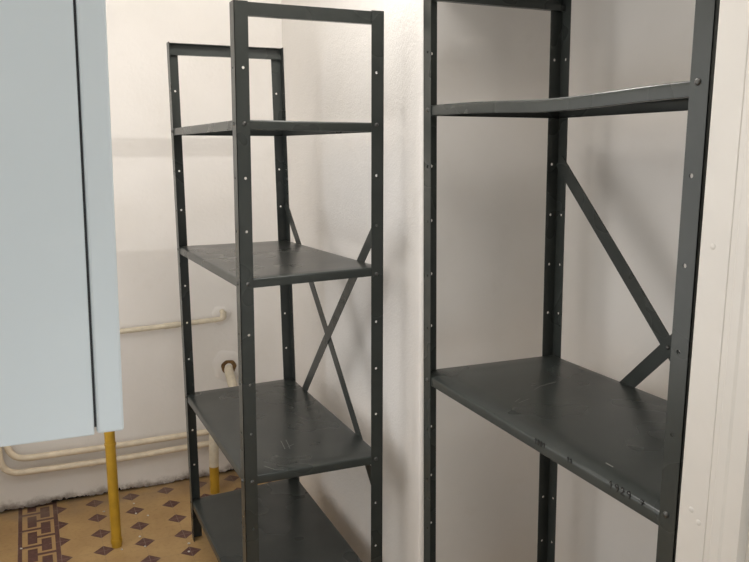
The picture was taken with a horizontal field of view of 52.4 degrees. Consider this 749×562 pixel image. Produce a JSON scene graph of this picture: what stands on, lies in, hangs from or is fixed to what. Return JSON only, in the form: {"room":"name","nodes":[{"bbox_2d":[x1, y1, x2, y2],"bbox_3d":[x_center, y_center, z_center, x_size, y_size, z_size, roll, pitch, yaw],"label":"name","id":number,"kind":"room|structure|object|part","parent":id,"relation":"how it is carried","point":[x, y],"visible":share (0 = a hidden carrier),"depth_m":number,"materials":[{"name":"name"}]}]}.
{"room":"storage room","nodes":[
{"label":"storage room","id":0,"kind":"room"},
{"bbox_2d":[0,470,283,561],"bbox_3d":[0.243,1.441,1.289,2.275,0.080,5.775,-5,11,-24],"label":"floor","id":1,"kind":"structure","parent":0,"point":[75,529],"depth_m":3.28,"materials":[{"name":"tile"}]},
{"bbox_2d":[166,0,383,561],"bbox_3d":[-0.372,0.144,2.710,0.477,2.000,0.924,-5,11,-24],"label":"shelving unit","id":2,"kind":"object","parent":1,"relation":"on","point":[276,430],"visible":1,"depth_m":2.61,"materials":[{"name":"black metal"}]},
{"bbox_3d":[-0.746,0.093,3.016,0.045,2.000,0.040,-5,11,-24],"label":"post","id":3,"kind":"part","parent":2,"relation":"part of","materials":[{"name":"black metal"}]},
{"bbox_3d":[-0.376,0.226,2.235,0.065,2.000,0.040,-5,11,-24],"label":"post","id":4,"kind":"part","parent":2,"relation":"part of","materials":[{"name":"grey metal"}]},
{"bbox_3d":[-0.376,-0.516,2.596,0.463,0.033,0.909,-5,11,-24],"label":"shelf","id":5,"kind":"part","parent":2,"relation":"part of","materials":[{"name":"grey metal"}]},
{"bbox_3d":[-0.374,-0.077,2.671,0.459,0.039,0.909,-5,11,-24],"label":"shelf","id":6,"kind":"part","parent":2,"relation":"part of","materials":[{"name":"grey metal"}]},
{"bbox_3d":[-0.367,0.967,2.852,0.461,0.041,0.909,-5,11,-24],"label":"shelf","id":7,"kind":"part","parent":2,"relation":"part of","materials":[{"name":"grey metal"}]},
{"bbox_3d":[-0.372,0.518,2.773,0.454,0.035,0.909,-5,11,-24],"label":"shelf","id":8,"kind":"part","parent":2,"relation":"part of","materials":[{"name":"grey metal"}]},
{"bbox_3d":[-0.368,0.062,3.185,0.067,2.000,0.040,-5,11,-24],"label":"post","id":9,"kind":"part","parent":2,"relation":"part of","materials":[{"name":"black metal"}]},
{"bbox_3d":[0.000,0.195,2.402,0.055,2.000,0.040,-5,11,-24],"label":"post","id":10,"kind":"part","parent":2,"relation":"part of","materials":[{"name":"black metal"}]},
{"bbox_2d":[423,0,719,561],"bbox_3d":[0.540,0.274,1.835,0.460,2.032,0.965,-5,11,-24],"label":"shelving unit","id":11,"kind":"object","parent":1,"relation":"on","point":[626,441],"visible":0.86,"depth_m":1.90,"materials":[{"name":"black metal"}]},
{"bbox_3d":[0.166,0.220,2.156,0.040,2.032,0.063,-5,11,-24],"label":"post","id":12,"kind":"part","parent":11,"relation":"part of","materials":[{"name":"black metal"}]},
{"bbox_3d":[0.540,0.335,1.846,0.446,0.054,0.933,-5,11,-24],"label":"shelf","id":13,"kind":"part","parent":11,"relation":"part of","materials":[{"name":"grey metal"}]},
{"bbox_3d":[0.541,0.189,2.323,0.040,2.032,0.063,-5,11,-24],"label":"post","id":14,"kind":"part","parent":11,"relation":"part of","materials":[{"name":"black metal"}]},
{"bbox_3d":[0.536,-0.397,1.720,0.446,0.041,0.950,-5,11,-24],"label":"shelf","id":15,"kind":"part","parent":11,"relation":"part of","materials":[{"name":"grey metal"}]},
{"bbox_3d":[0.538,0.358,1.347,0.040,2.032,0.063,-5,11,-24],"label":"post","id":16,"kind":"part","parent":11,"relation":"part of","materials":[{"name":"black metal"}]},
{"bbox_2d":[0,0,286,511],"bbox_3d":[-0.931,-0.482,3.564,2.275,2.950,0.134,-5,11,-24],"label":"wall","id":17,"kind":"structure","parent":0,"point":[138,31],"depth_m":3.54,"materials":[{"name":"paint"}]},
{"bbox_2d":[0,440,208,475],"bbox_3d":[-1.041,0.611,3.579,1.357,0.447,0.029,-5,11,-24],"label":"pipe","id":18,"kind":"object","parent":17,"relation":"attached to","point":[4,468],"visible":0.8,"depth_m":3.48,"materials":[{"name":"white metal"}]},
{"bbox_2d":[4,429,208,461],"bbox_3d":[-1.025,0.578,3.580,1.322,0.383,0.029,-5,11,-24],"label":"pipe","id":19,"kind":"object","parent":17,"relation":"attached to","point":[8,449],"visible":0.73,"depth_m":3.48,"materials":[{"name":"white metal"}]},
{"bbox_2d":[104,431,122,548],"bbox_3d":[-1.164,0.427,3.242,0.047,1.270,0.536,-5,11,-24],"label":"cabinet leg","id":20,"kind":"object","parent":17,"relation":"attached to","point":[116,539],"visible":0.25,"depth_m":3.07,"materials":[{"name":"yellow paint"}]},
{"bbox_2d":[120,309,226,333],"bbox_3d":[-1.278,0.224,3.429,1.229,0.082,0.056,-5,11,-24],"label":"pipe","id":21,"kind":"object","parent":17,"relation":"attached to","point":[223,316],"visible":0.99,"depth_m":3.55,"materials":[{"name":"white metal"}]},
{"bbox_2d":[209,360,237,493],"bbox_3d":[-0.700,0.695,3.687,0.137,0.588,0.291,1,10,7],"label":"riser pipe","id":22,"kind":"object","parent":17,"relation":"attached to","point":[228,370],"visible":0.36,"depth_m":3.59,"materials":[{"name":"white metal"}]},
{"bbox_2d":[281,0,423,561],"bbox_3d":[0.130,-0.415,3.143,0.695,2.950,1.587,-5,11,-24],"label":"wall","id":23,"kind":"structure","parent":0,"point":[327,65],"depth_m":2.80,"materials":[{"name":"paint"}]},
{"bbox_2d":[423,2,554,561],"bbox_3d":[0.376,0.141,2.466,0.481,2.080,0.002,-5,11,-24],"label":"wall","id":24,"kind":"structure","parent":0,"point":[492,171],"depth_m":2.43,"materials":[{"name":"paint"}]},
{"bbox_2d":[551,0,695,561],"bbox_3d":[0.947,-0.216,1.959,0.200,2.950,1.276,-5,11,-24],"label":"wall","id":25,"kind":"structure","parent":0,"point":[629,167],"depth_m":2.24,"materials":[{"name":"paint"}]},
{"bbox_2d":[745,524,748,561],"bbox_3d":[1.479,0.105,0.076,0.811,2.950,2.782,-5,11,-24],"label":"wall","id":26,"kind":"structure","parent":0,"point":[747,545],"depth_m":1.17,"materials":[{"name":"paint"}]},
{"bbox_2d":[675,0,748,561],"bbox_3d":[0.538,0.249,1.189,0.022,2.300,0.154,-5,11,-24],"label":"trim","id":27,"kind":"structure","parent":26,"relation":"attached to","point":[713,522],"depth_m":1.15,"materials":[{"name":"beige paint"}]},
{"bbox_3d":[-0.755,0.029,0.590,0.100,2.950,5.575,-5,11,-24],"label":"wall","id":28,"kind":"structure","parent":0,"visible":0},
{"bbox_2d":[0,0,123,446],"bbox_3d":[-0.469,-0.254,0.599,0.457,0.742,0.300,-4,10,-24],"label":"upper cabinet","id":29,"kind":"object","parent":28,"relation":"attached to","point":[61,373],"visible":1,"depth_m":0.57,"materials":[{"name":"laminate"}]},
{"bbox_3d":[-0.270,-0.267,0.688,0.021,0.742,0.300,-4,10,-24],"label":"door","id":30,"kind":"part","parent":29,"relation":"part of","materials":[{"name":"laminate"}]}
]}

